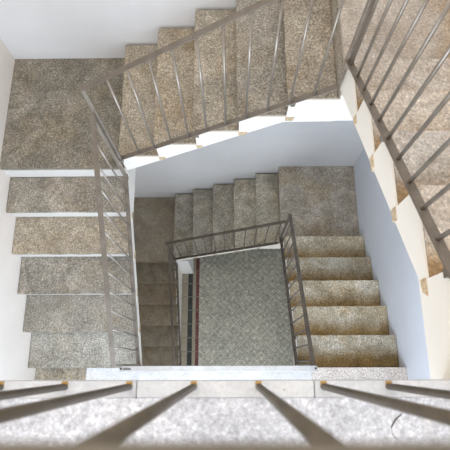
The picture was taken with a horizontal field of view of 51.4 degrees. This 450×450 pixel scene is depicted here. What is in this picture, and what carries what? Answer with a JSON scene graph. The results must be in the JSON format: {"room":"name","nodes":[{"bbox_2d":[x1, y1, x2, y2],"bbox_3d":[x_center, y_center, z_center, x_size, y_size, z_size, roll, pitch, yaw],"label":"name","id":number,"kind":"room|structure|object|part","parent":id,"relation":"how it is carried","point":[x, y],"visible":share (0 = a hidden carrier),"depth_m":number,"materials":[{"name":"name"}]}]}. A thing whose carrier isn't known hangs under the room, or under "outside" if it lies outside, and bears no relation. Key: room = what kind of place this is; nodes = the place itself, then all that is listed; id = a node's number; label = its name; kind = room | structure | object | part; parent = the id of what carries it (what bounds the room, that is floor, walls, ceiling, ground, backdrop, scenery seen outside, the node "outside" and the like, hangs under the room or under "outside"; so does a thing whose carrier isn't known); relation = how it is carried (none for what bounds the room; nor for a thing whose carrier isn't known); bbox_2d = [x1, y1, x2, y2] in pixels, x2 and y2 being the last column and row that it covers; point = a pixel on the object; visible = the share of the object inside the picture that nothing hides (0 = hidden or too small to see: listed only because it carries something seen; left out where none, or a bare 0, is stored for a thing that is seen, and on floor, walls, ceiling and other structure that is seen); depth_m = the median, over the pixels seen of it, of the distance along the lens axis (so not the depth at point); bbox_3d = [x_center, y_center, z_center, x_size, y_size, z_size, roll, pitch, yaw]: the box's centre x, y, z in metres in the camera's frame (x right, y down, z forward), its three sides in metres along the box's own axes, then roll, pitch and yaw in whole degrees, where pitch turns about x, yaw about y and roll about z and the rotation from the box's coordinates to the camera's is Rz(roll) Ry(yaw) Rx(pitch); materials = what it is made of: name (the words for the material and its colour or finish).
{"room":"stairwell","nodes":[
{"label":"stairwell","id":0,"kind":"room"},
{"bbox_2d":[0,39,35,379],"bbox_3d":[-1.663,0.133,2.353,0.150,9.610,3.615,0,73,1],"label":"wall","id":1,"kind":"structure","parent":0,"point":[15,343],"depth_m":3.40,"materials":[{"name":"beige paint"}]},
{"bbox_2d":[0,0,363,196],"bbox_3d":[-0.066,-1.538,2.827,3.051,9.610,0.150,0,73,1],"label":"wall","id":2,"kind":"structure","parent":0,"point":[29,29],"depth_m":3.47,"materials":[{"name":"white paint"}]},
{"bbox_2d":[0,58,135,184],"bbox_3d":[-1.133,-0.770,3.579,0.889,0.400,0.888,0,73,1],"label":"landing","id":3,"kind":"object","parent":2,"relation":"attached to","point":[47,126],"depth_m":3.38,"materials":[{"name":"stone"}]},
{"bbox_2d":[119,0,343,169],"bbox_3d":[-0.054,-0.956,2.926,1.326,1.049,0.874,0,73,1],"label":"flight","id":4,"kind":"object","parent":3,"relation":"on","point":[324,107],"visible":0.88,"depth_m":2.80,"materials":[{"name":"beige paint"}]},
{"bbox_2d":[80,0,346,162],"bbox_3d":[-0.073,-0.668,2.297,1.270,1.673,0.042,0,73,1],"label":"stair railing","id":5,"kind":"object","parent":4,"relation":"attached to","point":[292,101],"visible":0.95,"depth_m":2.21,"materials":[{"name":"grey metal"}]},
{"bbox_3d":[-0.689,-0.543,2.693,0.022,0.860,0.022,0,73,1],"label":"post","id":6,"kind":"part","parent":5,"relation":"part of","materials":[{"name":"grey metal"}]},
{"bbox_3d":[-0.085,-0.784,1.887,1.258,0.821,0.030,0,73,1],"label":"handrail","id":7,"kind":"part","parent":5,"relation":"part of","materials":[{"name":"metal"}]},
{"bbox_3d":[-0.074,-0.553,2.666,1.258,0.821,0.030,0,73,1],"label":"rail","id":8,"kind":"part","parent":5,"relation":"part of","materials":[{"name":"metal"}]},
{"bbox_2d":[133,197,174,260],"bbox_3d":[-1.092,0.101,6.512,0.889,0.400,0.888,0,73,1],"label":"landing","id":9,"kind":"object","parent":2,"relation":"attached to","point":[153,217],"depth_m":6.32,"materials":[{"name":"brown stone"}]},
{"bbox_2d":[173,171,280,260],"bbox_3d":[-0.013,-0.085,5.859,1.326,1.049,0.874,0,73,1],"label":"flight","id":10,"kind":"object","parent":9,"relation":"on","point":[247,202],"visible":0.8,"depth_m":5.77,"materials":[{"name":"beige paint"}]},
{"bbox_2d":[165,220,285,259],"bbox_3d":[-0.039,0.202,5.231,1.258,1.673,0.042,0,73,1],"label":"stair railing","id":11,"kind":"object","parent":10,"relation":"attached to","point":[256,227],"visible":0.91,"depth_m":5.12,"materials":[{"name":"grey metal"}]},
{"bbox_3d":[-0.044,0.086,4.820,1.258,0.821,0.030,0,73,1],"label":"handrail","id":12,"kind":"part","parent":11,"relation":"part of","materials":[{"name":"grey metal"}]},
{"bbox_3d":[-0.034,0.318,5.599,1.258,0.821,0.030,0,73,1],"label":"rail","id":13,"kind":"part","parent":11,"relation":"part of","materials":[{"name":"grey metal"}]},
{"bbox_2d":[278,166,358,247],"bbox_3d":[1.064,-0.194,5.505,0.870,0.400,0.906,0,73,1],"label":"landing","id":14,"kind":"object","parent":2,"relation":"attached to","point":[320,200],"depth_m":5.33,"materials":[{"name":"stone"}]},
{"bbox_2d":[283,236,398,367],"bbox_3d":[1.056,0.687,4.551,0.874,1.049,1.365,0,73,1],"label":"flight","id":15,"kind":"object","parent":14,"relation":"on","point":[348,323],"visible":0.78,"depth_m":4.32,"materials":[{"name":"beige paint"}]},
{"bbox_2d":[279,213,315,365],"bbox_3d":[0.594,0.534,4.049,0.042,1.693,1.326,0,73,1],"label":"stair railing","id":16,"kind":"object","parent":15,"relation":"attached to","point":[289,218],"visible":0.94,"depth_m":3.91,"materials":[{"name":"grey metal"}]},
{"bbox_3d":[0.593,0.030,4.633,0.020,0.860,0.020,0,73,1],"label":"post","id":17,"kind":"part","parent":16,"relation":"part of","materials":[{"name":"brown paint"}]},
{"bbox_3d":[0.594,0.644,4.420,0.030,0.841,1.326,0,73,1],"label":"rail","id":18,"kind":"part","parent":16,"relation":"part of","materials":[{"name":"grey metal"}]},
{"bbox_3d":[0.585,1.042,3.477,0.020,0.860,0.020,0,73,1],"label":"post","id":19,"kind":"part","parent":16,"relation":"part of","materials":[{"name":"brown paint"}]},
{"bbox_2d":[333,0,449,120],"bbox_3d":[1.023,-1.064,2.572,0.870,0.400,0.906,0,73,1],"label":"landing","id":20,"kind":"object","parent":2,"relation":"attached to","point":[352,10],"depth_m":2.35,"materials":[{"name":"stone"}]},
{"bbox_2d":[340,58,449,378],"bbox_3d":[1.007,-0.183,1.618,0.890,1.049,1.365,0,73,1],"label":"flight","id":21,"kind":"object","parent":20,"relation":"on","point":[434,288],"visible":0.78,"depth_m":1.60,"materials":[{"name":"beige paint"}]},
{"bbox_2d":[343,0,449,278],"bbox_3d":[0.542,-0.335,1.120,0.034,1.701,1.327,0,73,1],"label":"stair railing","id":22,"kind":"object","parent":21,"relation":"attached to","point":[436,237],"visible":1,"depth_m":1.40,"materials":[{"name":"grey metal"}]},
{"bbox_3d":[0.544,-0.840,1.704,0.027,0.868,0.027,0,73,1],"label":"post","id":23,"kind":"part","parent":22,"relation":"part of","materials":[{"name":"grey metal"}]},
{"bbox_2d":[176,259,193,273],"bbox_3d":[-0.575,0.514,6.753,0.169,0.930,0.210,0,73,1],"label":"wall pier","id":24,"kind":"object","parent":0,"point":[186,266],"visible":0.57,"depth_m":6.71,"materials":[{"name":"white paint"}]},
{"bbox_2d":[178,248,293,365],"bbox_3d":[0.002,1.504,6.988,3.051,0.100,3.315,0,73,1],"label":"floor","id":25,"kind":"structure","parent":0,"point":[234,312],"depth_m":6.99,"materials":[{"name":"beige tile"}]},
{"bbox_2d":[136,261,181,365],"bbox_3d":[-1.093,1.257,6.508,0.874,0.989,1.365,0,73,1],"label":"flight","id":26,"kind":"object","parent":25,"relation":"on","point":[152,276],"visible":0.41,"depth_m":6.49,"materials":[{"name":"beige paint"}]},
{"bbox_2d":[167,249,181,365],"bbox_3d":[-0.645,1.134,6.028,0.042,1.678,1.307,0,73,1],"label":"stair railing","id":27,"kind":"object","parent":26,"relation":"attached to","point":[168,250],"visible":1,"depth_m":5.80,"materials":[{"name":"metal"}]},
{"bbox_3d":[-0.645,1.015,5.619,0.030,0.826,1.302,0,73,1],"label":"handrail","id":28,"kind":"part","parent":27,"relation":"part of","materials":[{"name":"grey metal"}]},
{"bbox_3d":[-0.634,1.246,6.398,0.030,0.826,1.302,0,73,1],"label":"rail","id":29,"kind":"part","parent":27,"relation":"part of","materials":[{"name":"grey metal"}]},
{"bbox_2d":[353,148,430,378],"bbox_3d":[1.538,0.114,2.314,0.150,9.610,3.615,0,73,1],"label":"wall","id":30,"kind":"structure","parent":0,"point":[392,266],"depth_m":4.13,"materials":[{"name":"white paint"}]},
{"bbox_3d":[-0.058,1.784,1.841,3.051,9.610,0.150,0,73,1],"label":"wall","id":31,"kind":"structure","parent":0,"visible":0},
{"bbox_2d":[35,367,407,379],"bbox_3d":[-0.035,1.724,3.836,3.048,0.300,1.096,0,73,1],"label":"landing","id":32,"kind":"object","parent":31,"relation":"attached to","point":[323,373],"depth_m":3.83,"materials":[{"name":"stone"}]},
{"bbox_2d":[3,168,141,367],"bbox_3d":[-1.133,0.395,3.604,0.874,1.049,1.364,0,73,1],"label":"flight","id":33,"kind":"object","parent":32,"relation":"on","point":[57,235],"visible":0.81,"depth_m":3.55,"materials":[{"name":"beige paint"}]},
{"bbox_2d":[89,114,140,367],"bbox_3d":[-0.692,0.270,3.095,0.030,1.674,1.296,0,73,1],"label":"stair railing","id":34,"kind":"object","parent":33,"relation":"attached to","point":[94,124],"visible":0.9,"depth_m":2.85,"materials":[{"name":"grey metal"}]},
{"bbox_3d":[-0.697,0.149,2.687,0.030,0.822,1.296,0,73,1],"label":"handrail","id":35,"kind":"part","parent":34,"relation":"part of","materials":[{"name":"metal"}]},
{"bbox_3d":[-0.698,-0.451,2.897,0.022,0.860,0.022,0,73,1],"label":"post","id":36,"kind":"part","parent":34,"relation":"part of","materials":[{"name":"grey metal"}]},
{"bbox_3d":[-0.685,0.994,3.305,0.022,0.860,0.022,0,73,1],"label":"post","id":37,"kind":"part","parent":34,"relation":"part of","materials":[{"name":"grey metal"}]},
{"bbox_3d":[-0.687,0.380,3.466,0.030,0.822,1.296,0,73,1],"label":"rail","id":38,"kind":"part","parent":34,"relation":"part of","materials":[{"name":"grey metal"}]},
{"bbox_2d":[120,366,317,371],"bbox_3d":[-0.038,1.055,3.444,1.293,0.830,0.036,0,73,1],"label":"landing railing","id":39,"kind":"object","parent":32,"relation":"on","point":[123,368],"visible":0.94,"depth_m":3.05,"materials":[{"name":"grey metal"}]},
{"bbox_2d":[0,379,449,441],"bbox_3d":[-0.075,0.869,0.918,3.049,0.340,1.079,0,73,1],"label":"landing","id":40,"kind":"object","parent":31,"relation":"attached to","point":[217,410],"depth_m":0.89,"materials":[{"name":"white stone"}]},
{"bbox_2d":[0,381,449,449],"bbox_3d":[-0.524,0.195,0.515,2.167,0.828,0.040,0,73,1],"label":"landing railing","id":41,"kind":"object","parent":40,"relation":"on","point":[112,437],"visible":1,"depth_m":0.37,"materials":[{"name":"brown paint"}]},
{"bbox_3d":[-0.529,0.079,0.122,2.167,0.008,0.040,0,73,1],"label":"handrail","id":42,"kind":"part","parent":41,"relation":"part of","materials":[{"name":"grey metal"}]}
]}

